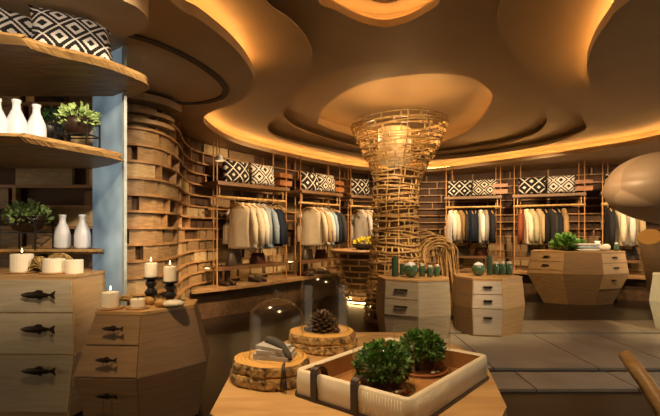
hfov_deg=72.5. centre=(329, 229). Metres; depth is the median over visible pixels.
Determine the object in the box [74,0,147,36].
ceiling
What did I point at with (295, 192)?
shelf
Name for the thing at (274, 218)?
shirt
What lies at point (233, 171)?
patterned cushion
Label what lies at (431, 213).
wall
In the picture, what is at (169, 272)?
candle
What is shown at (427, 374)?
saucer
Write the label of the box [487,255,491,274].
candle
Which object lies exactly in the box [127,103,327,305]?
wall
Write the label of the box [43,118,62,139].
bowl
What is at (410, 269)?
glass ball
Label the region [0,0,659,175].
ceiling
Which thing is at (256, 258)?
handbag
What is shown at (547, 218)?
jacket
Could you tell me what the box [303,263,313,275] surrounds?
boot
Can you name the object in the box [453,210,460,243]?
shirt
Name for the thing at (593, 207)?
wall
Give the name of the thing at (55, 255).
bundle
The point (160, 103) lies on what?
trim
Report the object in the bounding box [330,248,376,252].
countertop
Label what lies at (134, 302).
candle
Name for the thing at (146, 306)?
plate
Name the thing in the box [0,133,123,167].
shelf
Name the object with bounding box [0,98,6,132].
bottle
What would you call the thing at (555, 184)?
patterned cushion
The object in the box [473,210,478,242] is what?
jacket
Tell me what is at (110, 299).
candle
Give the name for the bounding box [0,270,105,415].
chest
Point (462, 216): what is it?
shirt
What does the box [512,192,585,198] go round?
shelf
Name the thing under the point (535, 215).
shirt
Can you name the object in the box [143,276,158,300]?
candle holder
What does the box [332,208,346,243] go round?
jacket
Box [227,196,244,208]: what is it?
clothes hanger
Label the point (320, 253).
handbag
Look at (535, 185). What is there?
patterned cushion
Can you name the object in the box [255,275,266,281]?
shoe
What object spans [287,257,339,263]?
shelf
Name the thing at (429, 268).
jar
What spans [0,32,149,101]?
shelf
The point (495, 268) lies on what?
jar
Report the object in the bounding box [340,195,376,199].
shelf
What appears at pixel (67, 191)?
wall
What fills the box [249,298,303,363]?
glass cloche
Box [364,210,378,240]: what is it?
shirt
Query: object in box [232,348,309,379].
log slice
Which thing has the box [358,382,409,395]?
saucer
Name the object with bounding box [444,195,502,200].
shelf
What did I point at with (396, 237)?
column
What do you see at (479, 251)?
handbag
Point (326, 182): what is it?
patterned cushion
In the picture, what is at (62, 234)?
bottle
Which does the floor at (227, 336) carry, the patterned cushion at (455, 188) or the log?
the log
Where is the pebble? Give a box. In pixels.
[162,300,184,307]
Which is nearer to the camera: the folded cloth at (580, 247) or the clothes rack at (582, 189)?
the folded cloth at (580, 247)
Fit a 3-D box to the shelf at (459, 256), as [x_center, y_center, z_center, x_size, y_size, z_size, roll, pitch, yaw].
[3.156,0.588,9.901,1.125,0.055,0.365,0,0,22]
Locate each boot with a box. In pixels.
[215,266,229,285]
[224,265,235,285]
[297,259,309,275]
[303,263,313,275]
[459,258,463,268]
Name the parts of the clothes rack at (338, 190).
post, post, hanging rail, post, post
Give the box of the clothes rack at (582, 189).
[512,161,592,270]
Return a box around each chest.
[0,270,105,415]
[74,299,209,415]
[376,274,450,338]
[451,273,524,336]
[649,272,659,327]
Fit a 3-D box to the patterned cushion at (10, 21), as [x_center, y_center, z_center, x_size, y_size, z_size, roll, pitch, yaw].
[-1.851,-1.187,2.734,0.138,0.247,0.416,0,0,34]
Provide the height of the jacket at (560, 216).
0.709 m
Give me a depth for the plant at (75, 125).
3.02 m
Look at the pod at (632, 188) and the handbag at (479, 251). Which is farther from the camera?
the handbag at (479, 251)
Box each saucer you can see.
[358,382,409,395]
[402,362,447,377]
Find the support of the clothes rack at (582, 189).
on the ledge
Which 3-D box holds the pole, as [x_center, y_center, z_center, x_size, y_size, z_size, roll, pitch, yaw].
[1.513,0.937,1.850,0.091,0.732,0.682,0,0,-19]
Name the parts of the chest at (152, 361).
handle, handle, drawer, drawer, handle, drawer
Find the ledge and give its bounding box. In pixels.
[190,265,648,318]
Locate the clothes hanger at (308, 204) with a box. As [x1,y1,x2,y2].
[301,204,317,211]
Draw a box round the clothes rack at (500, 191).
[444,166,507,261]
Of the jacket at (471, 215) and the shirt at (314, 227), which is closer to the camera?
the shirt at (314, 227)
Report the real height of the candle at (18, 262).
0.167 m
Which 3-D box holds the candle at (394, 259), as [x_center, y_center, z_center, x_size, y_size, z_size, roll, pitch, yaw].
[0.809,0.454,5.600,0.084,0.252,0.084,0,0,0]
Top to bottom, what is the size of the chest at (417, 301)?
0.720 m
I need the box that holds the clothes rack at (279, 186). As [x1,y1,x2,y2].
[200,139,291,286]
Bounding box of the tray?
[295,338,488,415]
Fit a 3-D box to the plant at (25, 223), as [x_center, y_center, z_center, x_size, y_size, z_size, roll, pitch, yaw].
[-2.345,-0.051,3.472,0.329,0.391,0.373,0,0,0]
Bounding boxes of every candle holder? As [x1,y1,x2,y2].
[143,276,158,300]
[162,281,177,299]
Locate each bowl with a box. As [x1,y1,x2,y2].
[6,216,46,231]
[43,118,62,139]
[60,115,93,134]
[351,236,371,249]
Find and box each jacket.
[267,204,283,246]
[270,204,286,246]
[327,208,341,243]
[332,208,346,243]
[463,210,469,242]
[468,210,473,242]
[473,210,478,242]
[488,210,495,242]
[542,208,549,243]
[547,208,557,240]
[555,208,563,242]
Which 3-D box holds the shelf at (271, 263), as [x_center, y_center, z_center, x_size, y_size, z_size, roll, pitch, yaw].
[-1.355,0.588,7.383,0.365,0.055,1.465,0,0,39]
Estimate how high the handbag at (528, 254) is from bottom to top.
0.327 m
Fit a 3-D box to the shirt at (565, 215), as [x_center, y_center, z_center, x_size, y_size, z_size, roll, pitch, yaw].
[4.668,-0.070,8.973,0.148,0.729,0.636,0,0,16]
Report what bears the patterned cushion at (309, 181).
on the clothes rack at (338, 190)
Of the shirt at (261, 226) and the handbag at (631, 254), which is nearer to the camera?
the shirt at (261, 226)
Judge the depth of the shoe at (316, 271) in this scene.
8.69 m
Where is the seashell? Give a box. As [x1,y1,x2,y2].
[599,245,609,250]
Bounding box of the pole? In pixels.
[618,350,659,415]
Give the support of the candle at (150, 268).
on the candle holder at (151, 282)
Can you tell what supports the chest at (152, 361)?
on the floor at (227, 336)
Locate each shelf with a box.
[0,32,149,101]
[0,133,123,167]
[0,248,103,253]
[200,181,289,192]
[203,261,286,270]
[284,189,342,196]
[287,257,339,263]
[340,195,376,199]
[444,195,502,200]
[447,255,500,258]
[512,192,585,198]
[514,256,529,259]
[627,259,641,262]
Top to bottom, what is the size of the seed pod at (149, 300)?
0.060 m
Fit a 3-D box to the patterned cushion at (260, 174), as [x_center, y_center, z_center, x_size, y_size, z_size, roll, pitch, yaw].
[-1.125,-0.918,7.503,0.170,0.367,0.541,0,0,39]
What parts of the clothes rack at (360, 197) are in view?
post, post, hanging rail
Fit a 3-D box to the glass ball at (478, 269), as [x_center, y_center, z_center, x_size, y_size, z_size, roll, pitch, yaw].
[1.875,0.491,5.680,0.170,0.178,0.168,0,0,0]
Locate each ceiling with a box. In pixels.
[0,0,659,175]
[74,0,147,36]
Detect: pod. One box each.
[144,296,154,304]
[154,299,166,306]
[602,152,659,224]
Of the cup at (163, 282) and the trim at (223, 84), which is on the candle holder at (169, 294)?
the cup at (163, 282)
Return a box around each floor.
[73,289,659,415]
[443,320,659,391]
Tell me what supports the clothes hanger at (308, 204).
hanging from the clothes rack at (338, 190)
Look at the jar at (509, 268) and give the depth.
5.82 m
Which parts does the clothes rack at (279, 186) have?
post, post, hanging rail, post, post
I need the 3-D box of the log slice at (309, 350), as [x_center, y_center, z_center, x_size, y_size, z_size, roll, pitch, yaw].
[-0.035,0.530,2.118,0.336,0.039,0.336,0,0,0]
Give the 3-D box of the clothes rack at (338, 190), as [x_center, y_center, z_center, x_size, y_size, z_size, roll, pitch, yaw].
[-0.262,-0.249,8.759,0.440,2.198,1.360,0,0,38]
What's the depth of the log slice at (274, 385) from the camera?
1.54 m
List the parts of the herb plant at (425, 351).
pot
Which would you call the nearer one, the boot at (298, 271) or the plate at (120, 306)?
the plate at (120, 306)
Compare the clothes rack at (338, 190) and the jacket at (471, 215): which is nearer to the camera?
the clothes rack at (338, 190)
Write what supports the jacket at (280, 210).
hanging from the clothes hanger
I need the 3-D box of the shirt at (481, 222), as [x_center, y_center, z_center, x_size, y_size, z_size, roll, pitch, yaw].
[3.254,-0.070,9.701,0.148,0.729,0.636,0,0,6]
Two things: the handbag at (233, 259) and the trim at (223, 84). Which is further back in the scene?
the handbag at (233, 259)
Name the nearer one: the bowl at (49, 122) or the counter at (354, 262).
the bowl at (49, 122)
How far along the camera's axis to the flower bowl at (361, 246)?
7.76 m
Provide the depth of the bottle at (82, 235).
3.42 m
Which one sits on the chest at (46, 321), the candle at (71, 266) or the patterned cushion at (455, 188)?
the candle at (71, 266)
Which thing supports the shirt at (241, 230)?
hanging from the clothes hanger
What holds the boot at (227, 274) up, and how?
on the ledge
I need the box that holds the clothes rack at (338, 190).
[284,155,343,276]
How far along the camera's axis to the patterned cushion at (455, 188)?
9.85 m
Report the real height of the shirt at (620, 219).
0.729 m
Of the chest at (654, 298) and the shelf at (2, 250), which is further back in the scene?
the chest at (654, 298)
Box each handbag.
[226,247,242,265]
[249,248,265,263]
[301,246,313,259]
[314,246,327,258]
[455,244,470,254]
[474,244,487,255]
[526,245,541,256]
[621,246,638,259]
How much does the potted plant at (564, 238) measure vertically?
0.387 m
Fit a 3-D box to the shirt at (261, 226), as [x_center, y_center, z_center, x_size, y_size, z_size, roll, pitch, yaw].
[-1.331,-0.070,7.178,0.636,0.729,0.148,0,0,15]
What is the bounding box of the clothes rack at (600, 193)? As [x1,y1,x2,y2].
[599,159,641,262]
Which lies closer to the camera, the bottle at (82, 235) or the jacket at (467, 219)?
the bottle at (82, 235)
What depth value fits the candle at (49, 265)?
3.10 m
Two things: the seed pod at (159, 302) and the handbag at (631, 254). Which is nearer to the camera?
the seed pod at (159, 302)
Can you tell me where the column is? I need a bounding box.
[350,109,458,323]
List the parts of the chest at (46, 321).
drawer, drawer, drawer, handle, handle, handle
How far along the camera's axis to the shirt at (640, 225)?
8.14 m
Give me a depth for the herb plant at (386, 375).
1.46 m
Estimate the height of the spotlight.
0.349 m
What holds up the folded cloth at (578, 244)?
on the folded cloth at (580, 247)
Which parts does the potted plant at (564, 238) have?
pot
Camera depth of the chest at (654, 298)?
5.86 m
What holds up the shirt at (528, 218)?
hanging from the clothes hanger
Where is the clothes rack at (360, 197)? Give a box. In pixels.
[340,165,377,247]
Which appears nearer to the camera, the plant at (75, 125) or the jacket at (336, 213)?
the plant at (75, 125)
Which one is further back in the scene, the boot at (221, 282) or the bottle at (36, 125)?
the boot at (221, 282)
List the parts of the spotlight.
lamp shade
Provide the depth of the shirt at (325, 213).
8.40 m
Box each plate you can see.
[6,270,37,273]
[39,272,63,274]
[96,305,124,310]
[126,305,149,309]
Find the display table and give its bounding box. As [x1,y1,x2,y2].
[210,332,506,415]
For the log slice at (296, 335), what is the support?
on the log slice at (309, 350)
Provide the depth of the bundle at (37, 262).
3.17 m
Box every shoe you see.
[248,276,261,282]
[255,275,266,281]
[314,269,326,273]
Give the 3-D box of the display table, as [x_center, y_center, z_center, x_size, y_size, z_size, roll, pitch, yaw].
[0.135,0.925,1.725,1.050,0.750,1.390,0,0,0]
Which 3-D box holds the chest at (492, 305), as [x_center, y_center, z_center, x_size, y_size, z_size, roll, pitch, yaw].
[2.002,0.940,5.738,0.864,0.720,0.828,0,0,0]
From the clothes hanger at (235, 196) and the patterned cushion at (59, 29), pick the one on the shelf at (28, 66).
the patterned cushion at (59, 29)
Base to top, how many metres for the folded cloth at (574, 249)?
0.045 m
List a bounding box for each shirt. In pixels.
[223,202,257,248]
[245,203,264,248]
[252,203,269,247]
[255,203,272,247]
[260,204,279,247]
[296,207,327,245]
[317,207,331,245]
[319,207,335,245]
[324,208,338,244]
[349,209,373,242]
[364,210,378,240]
[444,210,456,243]
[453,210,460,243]
[458,210,465,243]
[477,210,484,243]
[483,210,489,243]
[517,209,523,243]
[524,209,533,244]
[529,209,539,244]
[536,209,544,244]
[561,208,569,242]
[614,210,626,245]
[626,216,635,245]
[635,219,645,245]
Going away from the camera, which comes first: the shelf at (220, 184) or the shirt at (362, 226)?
the shelf at (220, 184)
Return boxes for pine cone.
[306,309,338,331]
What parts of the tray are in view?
board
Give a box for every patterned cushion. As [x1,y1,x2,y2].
[0,8,31,37]
[28,5,112,60]
[222,159,249,183]
[249,162,274,185]
[299,170,318,190]
[317,173,335,192]
[349,178,369,195]
[447,180,471,196]
[472,179,497,195]
[518,176,545,194]
[546,174,576,193]
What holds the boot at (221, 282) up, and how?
on the ledge
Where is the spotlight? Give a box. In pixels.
[215,137,223,161]
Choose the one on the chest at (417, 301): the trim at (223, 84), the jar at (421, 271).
the jar at (421, 271)
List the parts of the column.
lamp shade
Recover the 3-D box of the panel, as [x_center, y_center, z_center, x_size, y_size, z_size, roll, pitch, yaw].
[-1.697,-0.030,3.449,0.506,2.660,0.022,0,0,38]
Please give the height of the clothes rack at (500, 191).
2.198 m
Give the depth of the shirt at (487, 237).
9.38 m
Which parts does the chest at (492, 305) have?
drawer, drawer, drawer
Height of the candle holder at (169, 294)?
0.160 m
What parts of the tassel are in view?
cord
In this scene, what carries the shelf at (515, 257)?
attached to the clothes rack at (582, 189)
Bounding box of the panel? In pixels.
[92,45,126,305]
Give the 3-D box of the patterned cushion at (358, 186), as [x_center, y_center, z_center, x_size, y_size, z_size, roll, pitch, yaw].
[0.636,-0.918,9.574,0.541,0.365,0.172,0,0,-35]
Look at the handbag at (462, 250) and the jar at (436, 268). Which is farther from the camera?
the handbag at (462, 250)
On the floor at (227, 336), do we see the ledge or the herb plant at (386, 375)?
the ledge
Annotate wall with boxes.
[0,96,91,269]
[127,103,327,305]
[325,169,451,268]
[453,165,659,272]
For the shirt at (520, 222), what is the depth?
9.12 m
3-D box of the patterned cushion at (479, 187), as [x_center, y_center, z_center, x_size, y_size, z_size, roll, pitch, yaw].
[3.336,-0.918,9.715,0.541,0.367,0.170,0,0,22]
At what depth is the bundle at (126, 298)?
3.10 m
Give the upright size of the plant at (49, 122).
0.385 m
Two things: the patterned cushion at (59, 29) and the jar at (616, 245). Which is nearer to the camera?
the patterned cushion at (59, 29)
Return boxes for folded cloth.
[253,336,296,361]
[573,248,599,250]
[574,243,599,245]
[574,246,599,248]
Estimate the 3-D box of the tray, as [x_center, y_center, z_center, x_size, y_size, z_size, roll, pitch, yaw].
[0.234,0.494,1.583,0.452,0.113,0.602,0,0,40]
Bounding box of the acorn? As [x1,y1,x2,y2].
[333,327,339,332]
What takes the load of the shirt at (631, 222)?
hanging from the clothes hanger
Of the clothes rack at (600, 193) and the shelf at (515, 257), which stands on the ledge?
the clothes rack at (600, 193)
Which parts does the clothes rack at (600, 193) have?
post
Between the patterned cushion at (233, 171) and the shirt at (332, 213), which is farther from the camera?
the shirt at (332, 213)
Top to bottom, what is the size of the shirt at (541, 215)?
0.729 m
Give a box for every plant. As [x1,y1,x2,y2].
[0,198,53,248]
[41,105,68,141]
[53,101,102,147]
[353,338,414,391]
[397,327,446,371]
[548,231,585,250]
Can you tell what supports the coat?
hanging from the clothes hanger
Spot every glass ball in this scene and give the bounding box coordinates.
[403,262,417,276]
[472,262,485,275]
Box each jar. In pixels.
[418,263,425,276]
[427,265,432,276]
[434,264,439,275]
[492,261,499,274]
[499,261,505,274]
[506,261,512,274]
[614,243,618,250]
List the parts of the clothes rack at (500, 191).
post, hanging rail, post, post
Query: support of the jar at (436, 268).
on the chest at (417, 301)
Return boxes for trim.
[111,33,228,104]
[127,93,181,130]
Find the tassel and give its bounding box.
[282,362,286,389]
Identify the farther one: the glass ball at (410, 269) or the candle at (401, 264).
the candle at (401, 264)
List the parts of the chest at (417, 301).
drawer, drawer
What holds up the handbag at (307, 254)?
on the clothes rack at (338, 190)
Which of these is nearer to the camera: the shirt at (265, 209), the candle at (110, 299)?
the candle at (110, 299)
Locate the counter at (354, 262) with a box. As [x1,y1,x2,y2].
[330,248,376,303]
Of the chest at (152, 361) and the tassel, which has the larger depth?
the chest at (152, 361)
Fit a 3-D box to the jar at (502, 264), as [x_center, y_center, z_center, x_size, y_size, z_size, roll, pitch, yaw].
[2.243,0.495,5.850,0.092,0.170,0.092,0,0,0]
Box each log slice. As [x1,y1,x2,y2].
[230,368,296,391]
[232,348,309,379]
[287,337,357,355]
[289,324,355,346]
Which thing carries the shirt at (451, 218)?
hanging from the clothes hanger
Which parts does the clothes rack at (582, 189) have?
post, post, hanging rail, post, post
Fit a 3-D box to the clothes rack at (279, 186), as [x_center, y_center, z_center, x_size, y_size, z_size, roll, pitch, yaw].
[-1.314,-0.249,7.421,0.440,2.198,1.635,0,0,39]
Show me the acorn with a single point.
(336, 329)
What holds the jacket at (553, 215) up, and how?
hanging from the clothes hanger
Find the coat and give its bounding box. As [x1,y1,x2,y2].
[603,207,615,249]
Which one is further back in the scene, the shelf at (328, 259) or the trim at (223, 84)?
the shelf at (328, 259)
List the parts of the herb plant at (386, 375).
pot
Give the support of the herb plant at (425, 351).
on the saucer at (427, 374)
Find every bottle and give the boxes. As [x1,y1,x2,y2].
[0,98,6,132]
[7,99,27,133]
[27,104,46,136]
[54,214,70,248]
[74,214,90,248]
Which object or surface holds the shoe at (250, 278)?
on the ledge
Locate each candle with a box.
[10,249,33,271]
[42,258,65,272]
[64,259,83,273]
[102,286,118,307]
[130,298,144,307]
[145,258,156,276]
[163,262,175,281]
[392,257,397,276]
[400,263,403,275]
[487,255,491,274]
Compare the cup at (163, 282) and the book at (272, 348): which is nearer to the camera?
the book at (272, 348)
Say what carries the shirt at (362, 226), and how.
hanging from the clothes hanger
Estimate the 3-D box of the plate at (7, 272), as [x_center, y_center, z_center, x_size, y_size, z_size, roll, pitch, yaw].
[-2.190,0.299,3.200,0.190,0.012,0.190,0,0,0]
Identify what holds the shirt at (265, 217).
hanging from the clothes hanger
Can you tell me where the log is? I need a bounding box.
[637,229,659,295]
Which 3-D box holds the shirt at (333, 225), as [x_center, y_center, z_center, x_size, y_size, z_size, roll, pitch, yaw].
[-0.197,-0.070,8.615,0.636,0.729,0.148,0,0,12]
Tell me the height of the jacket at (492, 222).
0.709 m
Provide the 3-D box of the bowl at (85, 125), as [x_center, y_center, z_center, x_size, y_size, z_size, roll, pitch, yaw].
[-1.725,-0.705,3.080,0.210,0.110,0.208,0,0,0]
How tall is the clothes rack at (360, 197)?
2.198 m
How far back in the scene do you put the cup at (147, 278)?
3.18 m
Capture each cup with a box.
[143,276,158,279]
[162,281,177,283]
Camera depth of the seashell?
7.90 m
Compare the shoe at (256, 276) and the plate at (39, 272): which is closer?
the plate at (39, 272)
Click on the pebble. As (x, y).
(169, 303)
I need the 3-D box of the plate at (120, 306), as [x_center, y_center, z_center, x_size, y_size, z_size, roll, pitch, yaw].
[-1.453,0.514,2.980,0.170,0.012,0.170,0,0,0]
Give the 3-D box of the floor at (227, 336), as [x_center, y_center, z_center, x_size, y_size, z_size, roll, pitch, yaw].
[1.500,1.350,5.000,17.000,0.100,15.000,0,0,0]
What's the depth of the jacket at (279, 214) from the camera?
7.38 m
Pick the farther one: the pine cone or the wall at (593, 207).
the wall at (593, 207)
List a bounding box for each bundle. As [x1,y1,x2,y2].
[28,256,44,271]
[38,253,72,270]
[119,295,134,302]

